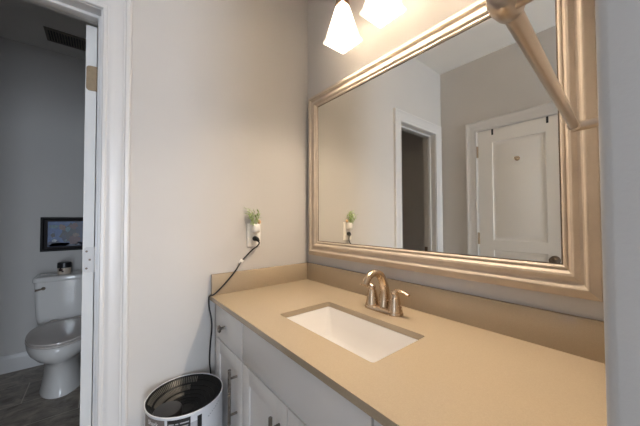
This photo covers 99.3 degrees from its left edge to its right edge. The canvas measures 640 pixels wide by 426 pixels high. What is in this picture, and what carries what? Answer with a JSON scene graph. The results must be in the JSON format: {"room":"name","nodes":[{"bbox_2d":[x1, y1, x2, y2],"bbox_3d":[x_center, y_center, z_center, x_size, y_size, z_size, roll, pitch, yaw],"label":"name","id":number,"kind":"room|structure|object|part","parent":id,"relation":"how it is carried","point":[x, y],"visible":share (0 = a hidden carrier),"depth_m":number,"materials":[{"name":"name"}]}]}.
{"room":"bathroom","nodes":[
{"label":"bathroom","id":0,"kind":"room"},
{"bbox_2d":[0,364,79,425],"bbox_3d":[-0.970,1.272,-0.541,4.500,0.100,6.600,1,-2,-39],"label":"floor","id":1,"kind":"structure","parent":0,"point":[21,403],"depth_m":1.82,"materials":[{"name":"tile"}]},
{"bbox_2d":[25,270,81,398],"bbox_3d":[-1.973,0.896,2.095,0.400,0.784,0.851,1,-2,-39],"label":"toilet","id":2,"kind":"object","parent":1,"relation":"on","point":[56,343],"visible":0.81,"depth_m":1.99,"materials":[{"name":"ceramic"}]},
{"bbox_3d":[-1.881,0.877,1.983,0.372,0.016,0.554,1,-2,-39],"label":"seat","id":3,"kind":"part","parent":2,"relation":"part of","materials":[{"name":"plastic"}]},
{"bbox_3d":[-1.887,0.857,1.990,0.370,0.020,0.563,1,-2,-39],"label":"seat lid","id":4,"kind":"part","parent":2,"relation":"part of","materials":[{"name":"plastic"}]},
{"bbox_3d":[-2.154,0.532,2.327,0.400,0.042,0.278,1,-2,-39],"label":"tank lid","id":5,"kind":"part","parent":2,"relation":"part of","materials":[{"name":"ceramic"}]},
{"bbox_3d":[-2.154,0.725,2.323,0.384,0.342,0.263,1,-2,-39],"label":"tank","id":6,"kind":"part","parent":2,"relation":"part of","materials":[{"name":"ceramic"}]},
{"bbox_2d":[57,261,71,274],"bbox_3d":[-2.142,0.461,2.278,0.092,0.100,0.092,1,-2,-39],"label":"jar","id":7,"kind":"object","parent":2,"relation":"on","point":[63,268],"visible":1,"depth_m":2.25,"materials":[{"name":"black plastic"}]},
{"bbox_3d":[-2.142,0.433,2.279,0.092,0.045,0.092,1,-2,-39],"label":"lid","id":8,"kind":"part","parent":7,"relation":"part of","materials":[{"name":"black plastic"}]},
{"bbox_2d":[144,373,222,425],"bbox_3d":[-0.521,0.978,1.050,0.273,0.559,0.273,1,-2,-39],"label":"air purifier","id":9,"kind":"object","parent":1,"relation":"on","point":[195,399],"visible":1,"depth_m":1.06,"materials":[{"name":"white plastic"}]},
{"bbox_3d":[-0.572,0.830,0.932,0.095,0.250,0.010,-1,-1,23],"label":"label panel","id":10,"kind":"part","parent":9,"relation":"part of","materials":[{"name":"grey plastic"}]},
{"bbox_3d":[-0.482,0.800,0.927,0.072,0.190,0.006,0,-1,-17],"label":"label panel","id":11,"kind":"part","parent":9,"relation":"part of","materials":[{"name":"black plastic"}]},
{"bbox_3d":[-0.425,0.804,0.960,0.002,0.182,0.015,-2,-2,44],"label":"label panel","id":12,"kind":"part","parent":9,"relation":"part of","materials":[{"name":"black plastic"}]},
{"bbox_2d":[215,305,382,425],"bbox_3d":[0.108,0.823,0.924,0.585,0.858,1.288,1,-2,-39],"label":"vanity cabinet","id":13,"kind":"object","parent":1,"relation":"on","point":[262,386],"visible":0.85,"depth_m":0.87,"materials":[{"name":"paint"}]},
{"bbox_3d":[-0.417,0.488,1.149,0.031,0.031,0.031,1,-2,-39],"label":"knob","id":14,"kind":"part","parent":13,"relation":"part of","materials":[{"name":"silver metal"}]},
{"bbox_3d":[-0.379,0.482,1.140,0.019,0.150,0.300,1,-2,-39],"label":"drawer","id":15,"kind":"part","parent":13,"relation":"part of","materials":[{"name":"paint"}]},
{"bbox_3d":[-0.378,0.848,1.131,0.019,0.572,0.300,1,-2,-39],"label":"door","id":16,"kind":"part","parent":13,"relation":"part of","materials":[{"name":"paint"}]},
{"bbox_3d":[-0.334,0.698,1.037,0.037,0.207,0.012,1,-2,-39],"label":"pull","id":17,"kind":"part","parent":13,"relation":"part of","materials":[{"name":"silver metal"}]},
{"bbox_3d":[-0.183,0.842,0.891,0.019,0.572,0.308,1,-2,-39],"label":"door","id":18,"kind":"part","parent":13,"relation":"part of","materials":[{"name":"paint"}]},
{"bbox_3d":[-0.133,0.692,0.789,0.037,0.207,0.012,1,-2,-39],"label":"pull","id":19,"kind":"part","parent":13,"relation":"part of","materials":[{"name":"silver metal"}]},
{"bbox_3d":[0.013,0.835,0.648,0.019,0.572,0.308,1,-2,-39],"label":"door","id":20,"kind":"part","parent":13,"relation":"part of","materials":[{"name":"paint"}]},
{"bbox_3d":[0.208,0.463,0.413,0.019,0.150,0.310,1,-2,-39],"label":"drawer","id":21,"kind":"part","parent":13,"relation":"part of","materials":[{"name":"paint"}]},
{"bbox_2d":[210,262,606,425],"bbox_3d":[0.113,0.334,0.942,0.570,0.118,1.290,1,-2,-39],"label":"countertop","id":22,"kind":"structure","parent":13,"relation":"on","point":[474,360],"depth_m":0.70,"materials":[{"name":"stone"}]},
{"bbox_2d":[287,307,417,361],"bbox_3d":[0.084,0.467,0.909,0.302,0.147,0.506,1,-2,-39],"label":"sink","id":23,"kind":"object","parent":22,"relation":"in","point":[370,341],"visible":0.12,"depth_m":1.02,"materials":[{"name":"ceramic"}]},
{"bbox_2d":[360,269,409,316],"bbox_3d":[0.241,0.293,1.044,0.169,0.162,0.172,0,-1,6],"label":"faucet","id":24,"kind":"object","parent":22,"relation":"on","point":[390,305],"visible":1,"depth_m":1.02,"materials":[{"name":"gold metal"}]},
{"bbox_3d":[0.194,0.291,1.105,0.028,0.021,0.075,1,-2,-39],"label":"lever","id":25,"kind":"part","parent":24,"relation":"part of","materials":[{"name":"silver metal"}]},
{"bbox_3d":[0.209,0.333,1.086,0.055,0.066,0.055,1,-2,-39],"label":"handle","id":26,"kind":"part","parent":24,"relation":"part of","materials":[{"name":"silver metal"}]},
{"bbox_3d":[0.209,0.288,1.018,0.143,0.154,0.044,1,-2,-39],"label":"spout","id":27,"kind":"part","parent":24,"relation":"part of","materials":[{"name":"silver metal"}]},
{"bbox_3d":[0.243,0.365,1.043,0.060,0.018,0.166,1,-2,-39],"label":"plate","id":28,"kind":"part","parent":24,"relation":"part of","materials":[{"name":"silver metal"}]},
{"bbox_3d":[0.276,0.331,1.002,0.055,0.066,0.055,1,-2,-39],"label":"handle","id":29,"kind":"part","parent":24,"relation":"part of","materials":[{"name":"silver metal"}]},
{"bbox_3d":[0.291,0.287,0.985,0.028,0.021,0.075,1,-2,-39],"label":"lever","id":30,"kind":"part","parent":24,"relation":"part of","materials":[{"name":"silver metal"}]},
{"bbox_2d":[0,36,85,356],"bbox_3d":[-1.708,-0.088,1.767,1.480,2.735,2.020,1,-2,-39],"label":"wall","id":31,"kind":"structure","parent":0,"point":[42,91],"depth_m":2.31,"materials":[{"name":"paint"}]},
{"bbox_2d":[0,351,43,374],"bbox_3d":[-2.258,1.228,2.423,1.240,0.140,0.013,1,-2,-39],"label":"baseboard","id":32,"kind":"structure","parent":31,"relation":"attached to","point":[17,361],"depth_m":2.23,"materials":[{"name":"paint"}]},
{"bbox_2d":[40,217,82,251],"bbox_3d":[-2.275,0.187,2.431,0.318,0.297,0.021,1,-2,-39],"label":"framed picture","id":33,"kind":"object","parent":31,"relation":"attached to","point":[56,233],"visible":0.92,"depth_m":2.41,"materials":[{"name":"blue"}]},
{"bbox_2d":[47,221,82,246],"bbox_3d":[-2.271,0.186,2.441,0.248,0.219,0.001,1,-2,-39],"label":"print","id":34,"kind":"object","parent":33,"relation":"attached to","point":[59,233],"depth_m":2.43},
{"bbox_2d":[80,25,97,425],"bbox_3d":[-1.073,0.247,1.326,0.173,2.022,0.550,1,-2,-31],"label":"door","id":35,"kind":"structure","parent":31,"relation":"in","point":[88,260],"depth_m":1.10,"materials":[{"name":"paint"}]},
{"bbox_2d":[0,0,97,59],"bbox_3d":[-1.721,-1.504,1.833,1.550,0.100,2.080,1,-2,-39],"label":"ceiling","id":36,"kind":"structure","parent":0,"point":[22,21],"depth_m":2.10,"materials":[{"name":"white paint"}]},
{"bbox_2d":[43,26,85,50],"bbox_3d":[-2.089,-1.436,2.270,0.292,0.012,0.205,1,-2,-39],"label":"ceiling vent","id":37,"kind":"object","parent":36,"relation":"in","point":[52,35],"visible":0.8,"depth_m":2.25,"materials":[{"name":"black plastic"}]},
{"bbox_2d":[127,0,307,425],"bbox_3d":[-0.814,-0.107,1.114,2.050,2.735,0.120,1,-2,-39],"label":"wall","id":38,"kind":"structure","parent":0,"point":[219,88],"depth_m":1.26,"materials":[{"name":"paint"}]},
{"bbox_2d":[24,0,131,425],"bbox_3d":[-1.077,0.192,0.879,0.746,2.128,0.141,1,-2,-39],"label":"door frame","id":39,"kind":"structure","parent":38,"relation":"attached to","point":[112,378],"depth_m":1.04,"materials":[{"name":"paint"}]},
{"bbox_2d":[244,207,260,232],"bbox_3d":[-0.343,0.035,1.378,0.100,0.134,0.041,1,-2,-39],"label":"potted plant","id":40,"kind":"object","parent":38,"relation":"attached to","point":[255,227],"visible":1,"depth_m":1.38,"materials":[{"name":"green plant"}]},
{"bbox_2d":[247,223,259,246],"bbox_3d":[-0.341,0.113,1.406,0.073,0.120,0.009,1,-2,-39],"label":"wall outlet","id":41,"kind":"object","parent":38,"relation":"attached to","point":[250,243],"visible":0.72,"depth_m":1.39,"materials":[{"name":"beige plastic"}]},
{"bbox_2d":[208,236,259,373],"bbox_3d":[-0.411,0.680,1.312,0.250,1.125,0.042,1,-2,-39],"label":"power cord","id":42,"kind":"object","parent":41,"relation":"attached to","point":[255,238],"visible":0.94,"depth_m":1.26,"materials":[{"name":"black rubber"}]},
{"bbox_2d":[307,0,603,320],"bbox_3d":[0.382,-0.071,1.169,0.120,2.657,1.534,1,-2,-39],"label":"wall","id":43,"kind":"structure","parent":0,"point":[327,66],"depth_m":1.16,"materials":[{"name":"paint"}]},
{"bbox_2d":[323,0,405,53],"bbox_3d":[0.270,-0.930,1.054,0.216,0.361,0.570,1,-2,-39],"label":"vanity light","id":44,"kind":"object","parent":43,"relation":"attached to","point":[342,36],"visible":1,"depth_m":1.14,"materials":[{"name":"white glass"}]},
{"bbox_3d":[0.099,-0.828,1.191,0.125,0.164,0.125,1,-2,-39],"label":"lamp shade","id":45,"kind":"part","parent":44,"relation":"part of","materials":[{"name":"white glass"}]},
{"bbox_3d":[0.099,-0.841,1.192,0.058,0.121,0.058,1,-2,-39],"label":"bulb","id":46,"kind":"part","parent":44,"relation":"part of","materials":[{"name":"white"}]},
{"bbox_2d":[335,0,349,6],"bbox_3d":[0.098,-0.941,1.194,0.048,0.066,0.048,1,-2,-39],"label":"socket","id":47,"kind":"object","parent":44,"relation":"attached to","point":[338,2],"depth_m":1.18,"materials":[{"name":"silver metal"}]},
{"bbox_3d":[0.235,-0.846,1.023,0.058,0.121,0.058,1,-2,-39],"label":"bulb","id":48,"kind":"part","parent":44,"relation":"part of","materials":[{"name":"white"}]},
{"bbox_3d":[0.235,-0.832,1.023,0.125,0.164,0.125,1,-2,-39],"label":"lamp shade","id":49,"kind":"part","parent":44,"relation":"part of","materials":[{"name":"white glass"}]},
{"bbox_2d":[308,0,602,301],"bbox_3d":[0.311,-0.229,1.138,0.032,0.918,1.196,1,-2,-39],"label":"framed mirror","id":50,"kind":"object","parent":43,"relation":"attached to","point":[447,154],"visible":0.94,"depth_m":0.91,"materials":[{"name":"beige wood"}]},
{"bbox_2d":[306,262,604,363],"bbox_3d":[0.328,0.327,1.115,0.018,0.098,1.290,1,-2,-39],"label":"backsplash","id":51,"kind":"structure","parent":43,"relation":"attached to","point":[583,337],"depth_m":0.84,"materials":[{"name":"stone"}]},
{"bbox_2d":[595,0,639,425],"bbox_3d":[1.365,-0.120,-0.736,0.745,2.657,2.906,1,-2,-39],"label":"wall","id":52,"kind":"structure","parent":0,"point":[617,21],"depth_m":0.15,"materials":[{"name":"paint"}]},
{"bbox_2d":[486,0,598,131],"bbox_3d":[0.351,-0.184,0.372,0.528,0.052,0.091,1,-2,-39],"label":"towel bar","id":53,"kind":"object","parent":52,"relation":"attached to","point":[511,13],"visible":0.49,"depth_m":0.29,"materials":[{"name":"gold metal"}]},
{"bbox_3d":[0.175,-0.188,0.211,0.052,0.052,0.062,1,-2,-39],"label":"post","id":54,"kind":"part","parent":53,"relation":"part of","materials":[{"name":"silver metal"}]},
{"bbox_3d":[0.336,-0.178,0.390,0.477,0.016,0.016,1,-2,-42],"label":"rod","id":55,"kind":"part","parent":53,"relation":"part of","materials":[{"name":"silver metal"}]},
{"bbox_3d":[0.538,-0.182,0.519,0.052,0.052,0.086,1,-2,-39],"label":"post","id":56,"kind":"part","parent":53,"relation":"part of","materials":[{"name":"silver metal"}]}
]}

